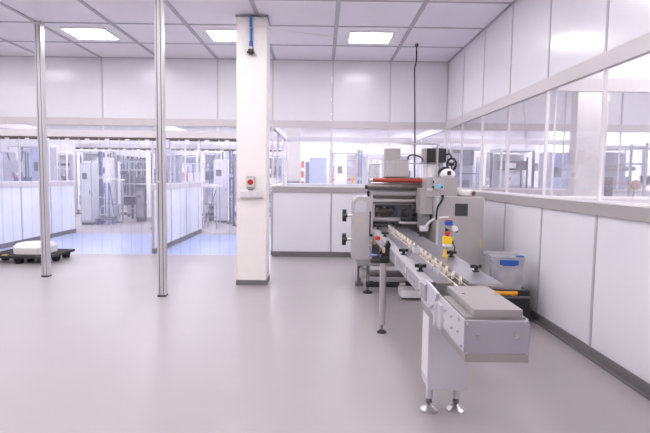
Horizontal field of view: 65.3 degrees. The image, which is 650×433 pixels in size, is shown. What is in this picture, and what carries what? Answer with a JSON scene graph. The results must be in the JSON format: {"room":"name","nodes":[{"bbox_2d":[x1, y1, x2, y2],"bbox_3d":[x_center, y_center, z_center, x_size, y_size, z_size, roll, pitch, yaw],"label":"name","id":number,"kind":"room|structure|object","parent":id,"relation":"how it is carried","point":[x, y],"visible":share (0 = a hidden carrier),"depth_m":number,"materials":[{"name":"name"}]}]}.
{"room":"clean room","nodes":[
{"label":"clean room","id":0,"kind":"room"},
{"bbox_2d":[0,124,75,243],"bbox_3d":[-6.894,-0.827,12.090,0.099,2.610,3.732,1,4,0],"label":"wall","id":1,"kind":"structure","parent":0,"point":[19,201],"depth_m":11.80,"materials":[{"name":"paint"}]},
{"bbox_2d":[0,127,20,181],"bbox_3d":[-6.869,-1.320,10.798,0.034,1.166,1.200,1,4,0],"label":"window","id":2,"kind":"structure","parent":1,"relation":"in","point":[1,127],"depth_m":11.38,"materials":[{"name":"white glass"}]},
{"bbox_2d":[19,138,49,181],"bbox_3d":[-6.875,-1.415,12.019,0.034,1.166,1.250,1,4,0],"label":"window","id":3,"kind":"structure","parent":1,"relation":"in","point":[48,138],"depth_m":12.63,"materials":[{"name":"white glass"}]},
{"bbox_2d":[0,229,76,248],"bbox_3d":[-6.891,0.524,12.195,0.090,0.100,3.700,1,4,0],"label":"baseboard","id":4,"kind":"structure","parent":1,"relation":"attached to","point":[9,244],"depth_m":12.00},
{"bbox_2d":[49,140,74,180],"bbox_3d":[-6.880,-1.512,13.266,0.034,1.166,1.250,1,4,0],"label":"window","id":5,"kind":"structure","parent":1,"relation":"in","point":[72,140],"depth_m":13.86,"materials":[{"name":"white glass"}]},
{"bbox_2d":[150,126,201,248],"bbox_3d":[-3.506,-0.800,12.284,0.099,2.610,4.082,1,4,0],"label":"wall","id":6,"kind":"structure","parent":0,"point":[183,200],"depth_m":12.15,"materials":[{"name":"paint"}]},
{"bbox_2d":[151,126,170,183],"bbox_3d":[-3.479,-1.280,10.817,0.034,1.166,1.200,1,4,0],"label":"window","id":7,"kind":"structure","parent":6,"relation":"in","point":[151,126],"depth_m":10.26,"materials":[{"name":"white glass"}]},
{"bbox_2d":[152,229,202,253],"bbox_3d":[-3.502,0.551,12.389,0.090,0.100,4.050,1,4,0],"label":"baseboard","id":8,"kind":"structure","parent":6,"relation":"attached to","point":[174,242],"depth_m":12.23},
{"bbox_2d":[182,140,185,182],"bbox_3d":[-3.485,-1.375,12.038,0.034,1.166,1.250,1,4,0],"label":"window","id":9,"kind":"structure","parent":6,"relation":"in","point":[185,140],"depth_m":12.64,"materials":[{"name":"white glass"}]},
{"bbox_2d":[186,141,197,182],"bbox_3d":[-3.491,-1.472,13.285,0.034,1.166,1.250,1,4,0],"label":"window","id":10,"kind":"structure","parent":6,"relation":"in","point":[197,141],"depth_m":13.89,"materials":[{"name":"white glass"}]},
{"bbox_2d":[0,56,447,251],"bbox_3d":[-2.694,-1.207,10.090,10.220,3.780,0.152,1,4,0],"label":"wall","id":11,"kind":"structure","parent":0,"point":[305,94],"depth_m":9.98,"materials":[{"name":"paint"}]},
{"bbox_2d":[0,136,235,141],"bbox_3d":[-4.488,-0.414,10.159,6.354,2.321,0.076,1,4,0],"label":"rail","id":12,"kind":"object","parent":11,"relation":"hanging from","point":[1,137],"visible":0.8,"depth_m":10.04,"materials":[{"name":"silver metal"}]},
{"bbox_2d":[166,126,217,131],"bbox_3d":[-2.687,-1.734,10.036,1.132,0.121,0.034,1,4,0],"label":"window","id":13,"kind":"structure","parent":11,"relation":"in","point":[192,126],"depth_m":10.03,"materials":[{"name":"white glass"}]},
{"bbox_2d":[272,127,331,185],"bbox_3d":[-0.453,-1.187,10.089,1.179,1.166,0.034,1,4,0],"label":"window","id":14,"kind":"structure","parent":11,"relation":"in","point":[273,127],"depth_m":10.09,"materials":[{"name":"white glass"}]},
{"bbox_2d":[272,251,350,256],"bbox_3d":[0.655,0.768,10.238,3.443,0.100,0.090,1,4,0],"label":"baseboard","id":15,"kind":"structure","parent":11,"relation":"attached to","point":[274,253],"depth_m":10.21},
{"bbox_2d":[331,128,388,186],"bbox_3d":[0.702,-1.173,10.096,1.132,1.166,0.034,1,4,0],"label":"window","id":16,"kind":"structure","parent":11,"relation":"in","point":[332,128],"depth_m":10.07,"materials":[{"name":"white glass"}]},
{"bbox_2d":[0,0,516,129],"bbox_3d":[-3.017,-3.078,9.476,26.000,0.062,28.600,1,4,0],"label":"ceiling","id":17,"kind":"structure","parent":0,"point":[442,29],"depth_m":7.70,"materials":[{"name":"tile"}]},
{"bbox_2d":[59,27,120,39],"bbox_3d":[-3.795,-2.961,8.228,0.710,0.019,0.650,1,4,0],"label":"recessed light","id":18,"kind":"object","parent":17,"relation":"in","point":[81,33],"visible":1,"depth_m":8.19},
{"bbox_2d":[63,29,116,38],"bbox_3d":[-3.795,-2.964,8.227,0.660,0.012,0.600,1,4,0],"label":"diffuser","id":19,"kind":"object","parent":18,"relation":"attached to","point":[77,33],"depth_m":8.20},
{"bbox_2d":[204,29,235,41],"bbox_3d":[-1.531,-2.934,8.241,0.710,0.019,0.650,1,4,0],"label":"recessed light","id":20,"kind":"object","parent":17,"relation":"in","point":[217,35],"visible":0.59,"depth_m":8.16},
{"bbox_2d":[207,31,235,40],"bbox_3d":[-1.531,-2.937,8.240,0.660,0.012,0.600,1,4,0],"label":"diffuser","id":21,"kind":"object","parent":20,"relation":"attached to","point":[214,35],"depth_m":8.22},
{"bbox_2d":[242,26,416,51],"bbox_3d":[0.215,-2.620,7.853,3.093,0.512,0.178,-2,5,-30],"label":"wire","id":22,"kind":"object","parent":17,"relation":"hanging from","point":[255,26],"visible":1,"depth_m":7.68,"materials":[{"name":"white plastic"}]},
{"bbox_2d":[347,31,394,43],"bbox_3d":[0.733,-2.908,8.253,0.710,0.019,0.650,1,4,0],"label":"recessed light","id":23,"kind":"object","parent":17,"relation":"in","point":[384,37],"visible":0.93,"depth_m":8.21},
{"bbox_2d":[414,43,418,176],"bbox_3d":[1.513,-1.635,8.534,0.073,2.581,0.479,1,4,9],"label":"hanging cable","id":24,"kind":"object","parent":17,"relation":"hanging from","point":[416,46],"visible":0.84,"depth_m":8.52,"materials":[{"name":"black plastic"}]},
{"bbox_2d":[0,124,527,209],"bbox_3d":[-3.102,-2.794,23.891,26.000,5.000,0.100,1,4,0],"label":"wall","id":25,"kind":"structure","parent":0,"point":[65,145],"depth_m":23.79,"materials":[{"name":"paint"}]},
{"bbox_2d":[270,128,286,191],"bbox_3d":[-1.085,-0.758,12.123,0.099,2.610,3.732,1,4,0],"label":"wall","id":26,"kind":"structure","parent":0,"point":[279,130],"depth_m":11.94,"materials":[{"name":"paint"}]},
{"bbox_2d":[272,128,278,184],"bbox_3d":[-1.059,-1.251,10.831,0.034,1.166,1.200,1,4,0],"label":"window","id":27,"kind":"structure","parent":26,"relation":"in","point":[273,128],"depth_m":11.39,"materials":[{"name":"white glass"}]},
{"bbox_2d":[278,135,282,184],"bbox_3d":[-1.065,-1.346,12.052,0.034,1.166,1.250,1,4,0],"label":"window","id":28,"kind":"structure","parent":26,"relation":"in","point":[280,135],"depth_m":12.67,"materials":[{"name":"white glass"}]},
{"bbox_2d":[283,138,286,183],"bbox_3d":[-1.071,-1.443,13.298,0.034,1.166,1.250,1,4,0],"label":"window","id":29,"kind":"structure","parent":26,"relation":"in","point":[283,138],"depth_m":13.89,"materials":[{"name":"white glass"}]},
{"bbox_2d":[76,136,569,195],"bbox_3d":[0.139,-0.896,14.099,14.016,2.610,0.099,1,4,0],"label":"wall","id":30,"kind":"structure","parent":0,"point":[289,138],"depth_m":13.97,"materials":[{"name":"paint"}]},
{"bbox_2d":[75,147,196,150],"bbox_3d":[-5.181,-0.722,14.014,3.364,2.321,0.076,1,4,0],"label":"rail","id":31,"kind":"object","parent":30,"relation":"hanging from","point":[91,148],"visible":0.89,"depth_m":13.89,"materials":[{"name":"silver metal"}]},
{"bbox_2d":[200,149,283,151],"bbox_3d":[-2.281,-0.688,14.030,2.325,2.321,0.076,1,4,0],"label":"rail","id":32,"kind":"object","parent":30,"relation":"hanging from","point":[200,149],"visible":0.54,"depth_m":13.91,"materials":[{"name":"silver metal"}]},
{"bbox_2d":[0,208,649,432],"bbox_3d":[-3.066,0.859,9.781,26.000,0.100,28.600,1,4,0],"label":"floor","id":33,"kind":"structure","parent":0,"point":[91,345],"depth_m":4.52,"materials":[{"name":"plastic"}]},
{"bbox_2d":[0,151,15,180],"bbox_3d":[-8.418,-0.600,13.189,0.500,2.150,0.530,1,4,0],"label":"tall cabinet","id":34,"kind":"object","parent":33,"relation":"on","point":[5,175],"visible":0.23,"depth_m":12.96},
{"bbox_2d":[7,151,23,180],"bbox_3d":[-7.574,-0.559,12.479,0.417,2.108,0.160,1,4,0],"label":"trestle","id":35,"kind":"object","parent":33,"relation":"on","point":[12,164],"visible":0.53,"depth_m":12.37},
{"bbox_2d":[6,143,57,180],"bbox_3d":[-8.927,-0.953,15.531,1.140,2.480,0.840,1,4,0],"label":"machine","id":36,"kind":"object","parent":33,"relation":"on","point":[27,175],"visible":0.23,"depth_m":15.27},
{"bbox_2d":[0,249,74,263],"bbox_3d":[-5.452,0.731,9.399,1.180,0.156,0.960,1,4,0],"label":"pallet","id":37,"kind":"object","parent":33,"relation":"on","point":[6,254],"visible":0.64,"depth_m":9.22,"materials":[{"name":"black plastic"}]},
{"bbox_2d":[13,241,57,254],"bbox_3d":[-5.340,0.569,9.365,0.630,0.184,0.584,1,4,0],"label":"foam block","id":38,"kind":"object","parent":37,"relation":"on","point":[26,247],"visible":0.88,"depth_m":9.10,"materials":[{"name":"white plastic"}]},
{"bbox_2d":[32,21,51,276],"bbox_3d":[-4.332,-0.992,7.786,0.122,3.868,0.122,1,4,0],"label":"post","id":39,"kind":"object","parent":33,"relation":"on","point":[39,47],"visible":1,"depth_m":7.75,"materials":[{"name":"silver metal"}]},
{"bbox_2d":[31,147,52,180],"bbox_3d":[-7.226,-0.620,12.992,0.280,2.250,0.530,1,4,0],"label":"tall cabinet","id":40,"kind":"object","parent":33,"relation":"on","point":[34,151],"visible":0.27,"depth_m":12.70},
{"bbox_2d":[54,151,77,199],"bbox_3d":[-10.800,-1.362,20.506,1.240,2.480,0.840,1,4,0],"label":"machine","id":41,"kind":"object","parent":33,"relation":"on","point":[65,163],"visible":0.22,"depth_m":20.64,"materials":[{"name":"white metal"}]},
{"bbox_2d":[80,163,99,224],"bbox_3d":[-7.513,-0.721,16.193,0.380,1.950,0.530,1,4,0],"label":"tall cabinet","id":42,"kind":"object","parent":33,"relation":"on","point":[89,172],"visible":0.99,"depth_m":15.98,"materials":[{"name":"metal"}]},
{"bbox_2d":[74,149,111,213],"bbox_3d":[-9.426,-1.411,20.709,1.190,2.580,0.840,1,4,0],"label":"machine","id":43,"kind":"object","parent":33,"relation":"on","point":[87,158],"visible":0.26,"depth_m":20.34,"materials":[{"name":"silver metal"}]},
{"bbox_2d":[98,151,107,222],"bbox_3d":[-7.444,-0.979,16.880,0.280,2.360,0.240,1,4,0],"label":"post","id":44,"kind":"object","parent":33,"relation":"on","point":[100,153],"visible":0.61,"depth_m":16.84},
{"bbox_2d":[96,205,114,224],"bbox_3d":[-7.042,-0.049,16.262,0.502,0.608,0.460,1,4,0],"label":"trolley","id":45,"kind":"object","parent":33,"relation":"on","point":[109,222],"visible":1,"depth_m":16.27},
{"bbox_2d":[96,157,117,218],"bbox_3d":[-7.882,-1.024,18.424,0.540,2.200,0.630,1,4,0],"label":"tall cabinet","id":46,"kind":"object","parent":33,"relation":"on","point":[109,164],"visible":0.52,"depth_m":18.16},
{"bbox_2d":[99,183,115,222],"bbox_3d":[-7.271,-0.460,16.929,0.363,1.329,0.539,1,4,0],"label":"step ladder","id":47,"kind":"object","parent":33,"relation":"on","point":[104,186],"visible":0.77,"depth_m":16.83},
{"bbox_2d":[99,179,124,220],"bbox_3d":[-7.493,-0.577,17.573,0.900,1.450,0.600,1,4,0],"label":"work table","id":48,"kind":"object","parent":33,"relation":"on","point":[116,202],"visible":0.52,"depth_m":17.38,"materials":[{"name":"white metal"}]},
{"bbox_2d":[116,162,123,222],"bbox_3d":[-6.877,-0.808,16.956,0.256,2.020,0.260,1,4,0],"label":"post","id":49,"kind":"object","parent":33,"relation":"on","point":[119,221],"visible":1,"depth_m":16.93,"materials":[{"name":"white plastic"}]},
{"bbox_2d":[105,150,136,214],"bbox_3d":[-8.225,-1.381,20.516,0.990,2.580,0.840,1,4,0],"label":"machine","id":50,"kind":"object","parent":33,"relation":"on","point":[122,158],"visible":0.16,"depth_m":20.22,"materials":[{"name":"white metal"}]},
{"bbox_2d":[116,149,145,218],"bbox_3d":[-7.017,-1.261,18.901,1.070,2.620,1.050,1,4,0],"label":"storage rack","id":51,"kind":"object","parent":33,"relation":"on","point":[135,169],"visible":0.68,"depth_m":18.54,"materials":[{"name":"metal"}]},
{"bbox_2d":[135,189,146,221],"bbox_3d":[-6.340,-0.392,17.628,0.310,1.100,0.530,1,4,0],"label":"base cabinet","id":52,"kind":"object","parent":33,"relation":"on","point":[141,206],"visible":0.91,"depth_m":17.39,"materials":[{"name":"grey paint"}]},
{"bbox_2d":[146,150,154,220],"bbox_3d":[-5.934,-1.057,17.473,0.455,2.460,0.180,1,4,0],"label":"column","id":53,"kind":"structure","parent":33,"relation":"on","point":[148,152],"depth_m":17.43,"materials":[{"name":"metal"}]},
{"bbox_2d":[154,0,167,296],"bbox_3d":[-2.132,-0.872,6.589,0.122,3.868,0.128,1,4,0],"label":"post","id":54,"kind":"object","parent":33,"relation":"on","point":[159,38],"visible":1,"depth_m":6.55,"materials":[{"name":"silver metal"}]},
{"bbox_2d":[151,150,181,228],"bbox_3d":[-4.777,-0.814,15.361,0.740,2.330,0.840,1,4,0],"label":"machine","id":55,"kind":"object","parent":33,"relation":"on","point":[176,161],"visible":0.2,"depth_m":15.59,"materials":[{"name":"white metal"}]},
{"bbox_2d":[171,153,202,213],"bbox_3d":[-5.626,-1.309,20.634,1.090,2.480,0.840,1,4,0],"label":"machine","id":56,"kind":"object","parent":33,"relation":"on","point":[191,168],"visible":0.11,"depth_m":20.53,"materials":[{"name":"white metal"}]},
{"bbox_2d":[182,161,204,217],"bbox_3d":[-4.615,-0.875,17.664,0.750,2.100,0.600,1,4,0],"label":"storage rack","id":57,"kind":"object","parent":33,"relation":"on","point":[183,163],"visible":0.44,"depth_m":17.69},
{"bbox_2d":[187,173,193,180],"bbox_3d":[-4.613,-1.372,17.550,0.200,0.279,0.370,1,4,0],"label":"carton","id":58,"kind":"object","parent":57,"relation":"on","point":[190,175],"visible":0.81,"depth_m":17.38,"materials":[{"name":"white cardboard"}]},
{"bbox_2d":[194,173,201,180],"bbox_3d":[-4.393,-1.370,17.551,0.200,0.279,0.370,1,4,0],"label":"carton","id":59,"kind":"object","parent":57,"relation":"on","point":[195,174],"visible":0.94,"depth_m":17.38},
{"bbox_2d":[201,151,220,215],"bbox_3d":[-4.625,-1.339,20.536,0.690,2.580,0.840,1,4,0],"label":"machine","id":60,"kind":"object","parent":33,"relation":"on","point":[209,159],"visible":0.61,"depth_m":20.28,"materials":[{"name":"grey paint"}]},
{"bbox_2d":[202,185,220,228],"bbox_3d":[-3.475,-0.310,15.607,0.460,1.320,0.600,1,4,0],"label":"table","id":61,"kind":"object","parent":33,"relation":"on","point":[203,186],"visible":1,"depth_m":15.37,"materials":[{"name":"white metal"}]},
{"bbox_2d":[206,191,231,220],"bbox_3d":[-3.799,-0.394,18.382,0.900,1.050,0.750,1,4,0],"label":"machine","id":62,"kind":"object","parent":33,"relation":"on","point":[211,212],"visible":0.16,"depth_m":18.10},
{"bbox_2d":[214,160,228,222],"bbox_3d":[-3.549,-0.875,17.503,0.480,2.150,0.530,1,4,0],"label":"tall cabinet","id":63,"kind":"object","parent":33,"relation":"on","point":[221,167],"visible":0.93,"depth_m":17.26,"materials":[{"name":"metal"}]},
{"bbox_2d":[222,150,236,215],"bbox_3d":[-3.527,-1.374,20.840,1.290,2.630,0.840,1,4,0],"label":"machine","id":64,"kind":"object","parent":33,"relation":"on","point":[225,152],"visible":0.2,"depth_m":20.58,"materials":[{"name":"white metal"}]},
{"bbox_2d":[226,150,235,223],"bbox_3d":[-3.124,-1.021,16.997,0.330,2.530,0.240,1,4,0],"label":"post","id":65,"kind":"object","parent":33,"relation":"on","point":[230,175],"visible":0.48,"depth_m":16.96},
{"bbox_2d":[232,151,236,225],"bbox_3d":[-2.608,-0.906,16.567,0.690,2.380,0.840,1,4,0],"label":"machine","id":66,"kind":"object","parent":33,"relation":"on","point":[234,152],"visible":0.09,"depth_m":16.17,"materials":[{"name":"white metal"}]},
{"bbox_2d":[235,16,270,284],"bbox_3d":[-1.063,-0.928,7.536,0.468,3.858,0.450,1,4,0],"label":"column","id":67,"kind":"structure","parent":33,"relation":"on","point":[252,71],"depth_m":7.33,"materials":[{"name":"beige paint"}]},
{"bbox_2d":[246,176,254,189],"bbox_3d":[-1.069,-0.479,7.300,0.123,0.200,0.117,1,4,0],"label":"switch","id":68,"kind":"object","parent":67,"relation":"attached to","point":[250,180],"visible":1,"depth_m":7.29,"materials":[{"name":"grey paint"}]},
{"bbox_2d":[247,16,256,54],"bbox_3d":[-1.038,-2.554,7.149,0.117,0.540,0.102,4,6,40],"label":"air hose","id":69,"kind":"object","parent":67,"relation":"attached to","point":[250,51],"visible":1,"depth_m":7.15,"materials":[{"name":"blue plastic"}]},
{"bbox_2d":[240,190,263,197],"bbox_3d":[-1.063,-0.322,7.340,0.340,0.115,0.063,1,4,0],"label":"strip","id":70,"kind":"object","parent":67,"relation":"attached to","point":[243,193],"visible":1,"depth_m":7.32,"materials":[{"name":"white plastic"}]},
{"bbox_2d":[269,154,284,216],"bbox_3d":[-2.151,-1.260,20.554,1.140,2.480,0.840,1,4,0],"label":"machine","id":71,"kind":"object","parent":33,"relation":"on","point":[275,155],"visible":0.25,"depth_m":20.32,"materials":[{"name":"silver metal"}]},
{"bbox_2d":[286,128,300,182],"bbox_3d":[-1.057,-1.686,17.166,0.480,3.880,0.500,1,4,0],"label":"column","id":72,"kind":"structure","parent":33,"relation":"on","point":[293,160],"depth_m":16.90,"materials":[{"name":"paint"}]},
{"bbox_2d":[306,154,328,182],"bbox_3d":[-0.290,-1.001,18.026,0.800,2.400,0.500,1,4,0],"label":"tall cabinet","id":73,"kind":"object","parent":33,"relation":"on","point":[317,167],"visible":0.54,"depth_m":17.92,"materials":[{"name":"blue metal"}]},
{"bbox_2d":[335,155,346,183],"bbox_3d":[0.524,-0.898,17.220,0.380,2.340,0.530,1,4,0],"label":"tall cabinet","id":74,"kind":"object","parent":33,"relation":"on","point":[340,160],"visible":0.48,"depth_m":16.92,"materials":[{"name":"white metal"}]},
{"bbox_2d":[330,151,356,183],"bbox_3d":[0.724,-1.308,20.664,1.090,2.630,0.840,1,4,0],"label":"machine","id":75,"kind":"object","parent":33,"relation":"on","point":[351,164],"visible":0.27,"depth_m":20.36,"materials":[{"name":"silver metal"}]},
{"bbox_2d":[346,158,356,183],"bbox_3d":[0.930,-0.923,17.987,0.360,2.280,0.400,1,4,0],"label":"storage rack","id":76,"kind":"object","parent":33,"relation":"on","point":[355,160],"visible":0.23,"depth_m":17.75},
{"bbox_2d":[357,150,362,183],"bbox_3d":[1.090,-0.859,16.027,0.310,2.460,0.240,1,4,0],"label":"post","id":77,"kind":"object","parent":33,"relation":"on","point":[360,157],"visible":0.44,"depth_m":15.94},
{"bbox_2d":[359,153,383,183],"bbox_3d":[1.999,-1.261,20.574,1.240,2.580,0.840,1,4,0],"label":"machine","id":78,"kind":"object","parent":33,"relation":"on","point":[374,168],"visible":0.18,"depth_m":20.17,"materials":[{"name":"white metal"}]},
{"bbox_2d":[365,156,383,183],"bbox_3d":[1.635,-0.828,16.744,0.600,2.300,0.500,1,4,0],"label":"storage rack","id":79,"kind":"object","parent":33,"relation":"on","point":[366,158],"visible":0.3,"depth_m":16.47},
{"bbox_2d":[400,152,419,159],"bbox_3d":[3.323,-1.285,20.779,1.190,2.630,0.840,1,4,0],"label":"machine","id":80,"kind":"object","parent":33,"relation":"on","point":[402,153],"visible":0.04,"depth_m":20.99,"materials":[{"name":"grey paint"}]},
{"bbox_2d":[342,143,483,298],"bbox_3d":[1.123,0.003,7.406,1.770,2.077,2.043,1,4,0],"label":"machine","id":81,"kind":"object","parent":33,"relation":"on","point":[424,204],"visible":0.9,"depth_m":6.89,"materials":[{"name":"grey paint"}]},
{"bbox_2d":[440,169,454,177],"bbox_3d":[1.624,-0.573,6.698,0.190,0.115,0.199,1,4,0],"label":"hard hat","id":82,"kind":"object","parent":81,"relation":"on","point":[450,173],"visible":0.98,"depth_m":6.63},
{"bbox_2d":[457,190,475,196],"bbox_3d":[1.825,-0.300,6.569,0.081,0.080,0.297,-1,5,-23],"label":"roll","id":83,"kind":"object","parent":81,"relation":"on","point":[469,193],"visible":0.93,"depth_m":6.51,"materials":[{"name":"paper"}]},
{"bbox_2d":[408,160,422,176],"bbox_3d":[2.863,-0.789,17.089,0.700,2.200,0.630,1,4,0],"label":"tall cabinet","id":84,"kind":"object","parent":33,"relation":"on","point":[416,161],"visible":0.05,"depth_m":16.73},
{"bbox_2d":[369,219,529,413],"bbox_3d":[0.821,0.616,4.831,0.723,1.244,4.592,1,4,0],"label":"conveyor","id":85,"kind":"object","parent":33,"relation":"on","point":[465,320],"visible":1,"depth_m":3.38,"materials":[{"name":"metal"}]},
{"bbox_2d":[433,146,483,187],"bbox_3d":[3.235,-0.527,12.612,1.140,2.380,0.840,1,4,0],"label":"machine","id":86,"kind":"object","parent":33,"relation":"on","point":[468,173],"visible":0.23,"depth_m":12.28,"materials":[{"name":"silver metal"}]},
{"bbox_2d":[475,152,486,184],"bbox_3d":[5.923,-1.287,20.891,1.190,2.680,0.840,1,4,0],"label":"machine","id":87,"kind":"object","parent":33,"relation":"on","point":[477,153],"visible":0.18,"depth_m":20.45,"materials":[{"name":"white metal"}]},
{"bbox_2d":[485,152,492,184],"bbox_3d":[5.490,-0.904,17.047,0.350,2.500,0.240,1,4,0],"label":"post","id":88,"kind":"object","parent":33,"relation":"on","point":[487,155],"visible":0.25,"depth_m":16.97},
{"bbox_2d":[487,286,531,320],"bbox_3d":[2.000,0.957,5.865,0.532,0.434,0.773,1,4,0],"label":"tool case","id":89,"kind":"object","parent":33,"relation":"on","point":[521,298],"visible":0.36,"depth_m":5.57,"materials":[{"name":"black plastic"}]},
{"bbox_2d":[483,251,524,289],"bbox_3d":[2.035,0.604,5.805,0.370,0.378,0.496,1,4,8],"label":"storage box","id":90,"kind":"object","parent":89,"relation":"on","point":[494,260],"visible":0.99,"depth_m":5.61,"materials":[{"name":"clear plastic"}]},
{"bbox_2d":[496,266,510,287],"bbox_3d":[1.993,0.667,5.665,0.155,0.267,0.034,1,4,0],"label":"paper stack","id":91,"kind":"object","parent":90,"relation":"in","point":[506,282],"visible":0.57,"depth_m":5.65,"materials":[{"name":"white paper"}]},
{"bbox_2d":[489,148,534,187],"bbox_3d":[4.758,-0.540,13.020,0.890,2.380,0.840,1,4,0],"label":"machine","id":92,"kind":"object","parent":33,"relation":"on","point":[517,165],"visible":0.3,"depth_m":12.71,"materials":[{"name":"silver metal"}]},
{"bbox_2d":[524,151,549,185],"bbox_3d":[7.115,-0.913,17.099,0.600,2.550,0.630,1,4,0],"label":"tall cabinet","id":93,"kind":"object","parent":33,"relation":"on","point":[527,154],"visible":0.11,"depth_m":16.79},
{"bbox_2d":[538,152,568,188],"bbox_3d":[5.571,-0.411,12.316,0.570,2.250,0.630,1,4,0],"label":"tall cabinet","id":94,"kind":"object","parent":33,"relation":"on","point":[558,155],"visible":0.17,"depth_m":11.98,"materials":[{"name":"metal"}]},
{"bbox_2d":[567,92,608,195],"bbox_3d":[3.938,-0.884,7.623,0.460,3.880,0.200,1,4,0],"label":"column","id":95,"kind":"structure","parent":33,"relation":"on","point":[586,107],"depth_m":7.52,"materials":[{"name":"paint"}]},
{"bbox_2d":[604,177,612,195],"bbox_3d":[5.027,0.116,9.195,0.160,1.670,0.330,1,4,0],"label":"tall cabinet","id":96,"kind":"object","parent":33,"relation":"on","point":[608,182],"visible":0.18,"depth_m":9.00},
{"bbox_2d":[605,145,644,189],"bbox_3d":[6.886,-0.494,12.432,1.340,2.430,0.840,1,4,0],"label":"machine","id":97,"kind":"object","parent":33,"relation":"on","point":[611,164],"visible":0.09,"depth_m":12.23,"materials":[{"name":"white metal"}]},
{"bbox_2d":[630,180,640,196],"bbox_3d":[5.478,0.159,9.065,0.276,1.615,0.280,1,4,0],"label":"floor fan","id":98,"kind":"object","parent":33,"relation":"on","point":[635,184],"visible":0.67,"depth_m":8.94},
{"bbox_2d":[627,143,649,196],"bbox_3d":[6.274,-0.216,9.592,0.850,2.300,0.500,1,4,0],"label":"storage rack","id":99,"kind":"object","parent":33,"relation":"on","point":[646,148],"visible":0.46,"depth_m":9.36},
{"bbox_2d":[630,146,649,149],"bbox_3d":[6.287,-1.278,9.509,0.850,0.030,0.500,1,4,0],"label":"shelf","id":100,"kind":"object","parent":99,"relation":"attached to","point":[631,147],"depth_m":9.52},
{"bbox_2d":[639,176,649,183],"bbox_3d":[6.080,-0.684,9.469,0.270,0.153,0.290,1,4,0],"label":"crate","id":101,"kind":"object","parent":99,"relation":"on","point":[641,177],"visible":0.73,"depth_m":9.40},
{"bbox_2d":[411,0,649,383],"bbox_3d":[2.451,-0.725,4.686,0.099,3.780,18.600,1,4,0],"label":"wall","id":102,"kind":"structure","parent":0,"point":[586,269],"depth_m":5.05,"materials":[{"name":"paint"}]},
{"bbox_2d":[431,130,445,169],"bbox_3d":[2.409,-1.210,10.850,0.034,1.166,1.200,1,4,0],"label":"window","id":103,"kind":"structure","parent":102,"relation":"in","point":[444,130],"depth_m":10.26,"materials":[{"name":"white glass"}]},
{"bbox_2d":[445,124,461,188],"bbox_3d":[2.416,-1.108,9.532,0.034,1.166,1.124,1,4,0],"label":"window","id":104,"kind":"structure","parent":102,"relation":"in","point":[460,124],"depth_m":10.05,"materials":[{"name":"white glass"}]},
{"bbox_2d":[460,116,481,190],"bbox_3d":[2.421,-1.021,8.408,0.034,1.166,1.132,1,4,0],"label":"window","id":105,"kind":"structure","parent":102,"relation":"in","point":[462,135],"depth_m":8.95,"materials":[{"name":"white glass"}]},
{"bbox_2d":[479,106,508,192],"bbox_3d":[2.426,-0.933,7.279,0.034,1.166,1.132,1,4,0],"label":"window","id":106,"kind":"structure","parent":102,"relation":"in","point":[482,131],"depth_m":7.82,"materials":[{"name":"white metal"}]},
{"bbox_2d":[506,92,546,195],"bbox_3d":[2.432,-0.846,6.151,0.034,1.166,1.132,1,4,0],"label":"window","id":107,"kind":"structure","parent":102,"relation":"in","point":[510,106],"depth_m":6.68,"materials":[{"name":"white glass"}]},
{"bbox_2d":[542,69,603,200],"bbox_3d":[2.437,-0.758,5.022,0.034,1.166,1.132,1,4,0],"label":"window","id":108,"kind":"structure","parent":102,"relation":"in","point":[548,92],"depth_m":5.55,"materials":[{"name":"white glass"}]},
{"bbox_2d":[529,309,649,400],"bbox_3d":[2.416,1.359,2.911,0.090,0.100,14.708,1,4,0],"label":"baseboard","id":109,"kind":"structure","parent":102,"relation":"attached to","point":[631,380],"depth_m":4.45,"materials":[{"name":"plastic"}]},
{"bbox_2d":[597,52,649,205],"bbox_3d":[2.442,-0.670,3.893,0.034,1.166,1.132,1,4,0],"label":"window","id":110,"kind":"structure","parent":102,"relation":"in","point":[606,71],"depth_m":4.44,"materials":[{"name":"white metal"}]},
{"bbox_2d":[450,90,649,196],"bbox_3d":[5.329,-1.116,10.185,5.692,3.780,0.117,1,4,0],"label":"wall","id":111,"kind":"structure","parent":0,"point":[627,112],"depth_m":10.08,"materials":[{"name":"paint"}]},
{"bbox_2d":[449,130,507,188],"bbox_3d":[3.066,-1.149,10.159,1.132,1.166,0.034,1,4,0],"label":"window","id":112,"kind":"structure","parent":111,"relation":"in","point":[486,130],"depth_m":10.13,"materials":[{"name":"white metal"}]},
{"bbox_2d":[505,131,563,188],"bbox_3d":[4.197,-1.135,10.165,1.132,1.166,0.034,1,4,0],"label":"window","id":113,"kind":"structure","parent":111,"relation":"in","point":[563,131],"depth_m":10.19,"materials":[{"name":"white metal"}]},
{"bbox_2d":[562,131,620,189],"bbox_3d":[5.329,-1.122,10.172,1.132,1.166,0.034,1,4,0],"label":"window","id":114,"kind":"structure","parent":111,"relation":"in","point":[564,131],"depth_m":10.17,"materials":[{"name":"white metal"}]},
{"bbox_2d":[618,132,649,189],"bbox_3d":[6.461,-1.109,10.178,1.132,1.166,0.034,1,4,0],"label":"window","id":115,"kind":"structure","parent":111,"relation":"in","point":[621,132],"depth_m":10.16,"materials":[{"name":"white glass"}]},
{"bbox_2d":[527,131,649,189],"bbox_3d":[9.614,-1.534,9.656,0.100,5.000,28.600,1,4,0],"label":"wall","id":116,"kind":"structure","parent":0,"point":[627,138],"depth_m":16.15,"materials":[{"name":"paint"}]},
{"bbox_2d":[554,54,649,203],"bbox_3d":[5.521,-0.760,5.630,6.032,3.780,0.117,1,4,0],"label":"wall","id":117,"kind":"structure","parent":0,"point":[633,75],"depth_m":5.52,"materials":[{"name":"paint"}]},
{"bbox_2d":[550,90,649,197],"bbox_3d":[3.121,-0.795,5.603,1.200,1.166,0.034,1,4,0],"label":"window","id":118,"kind":"structure","parent":117,"relation":"in","point":[555,107],"depth_m":5.60,"materials":[{"name":"white metal"}]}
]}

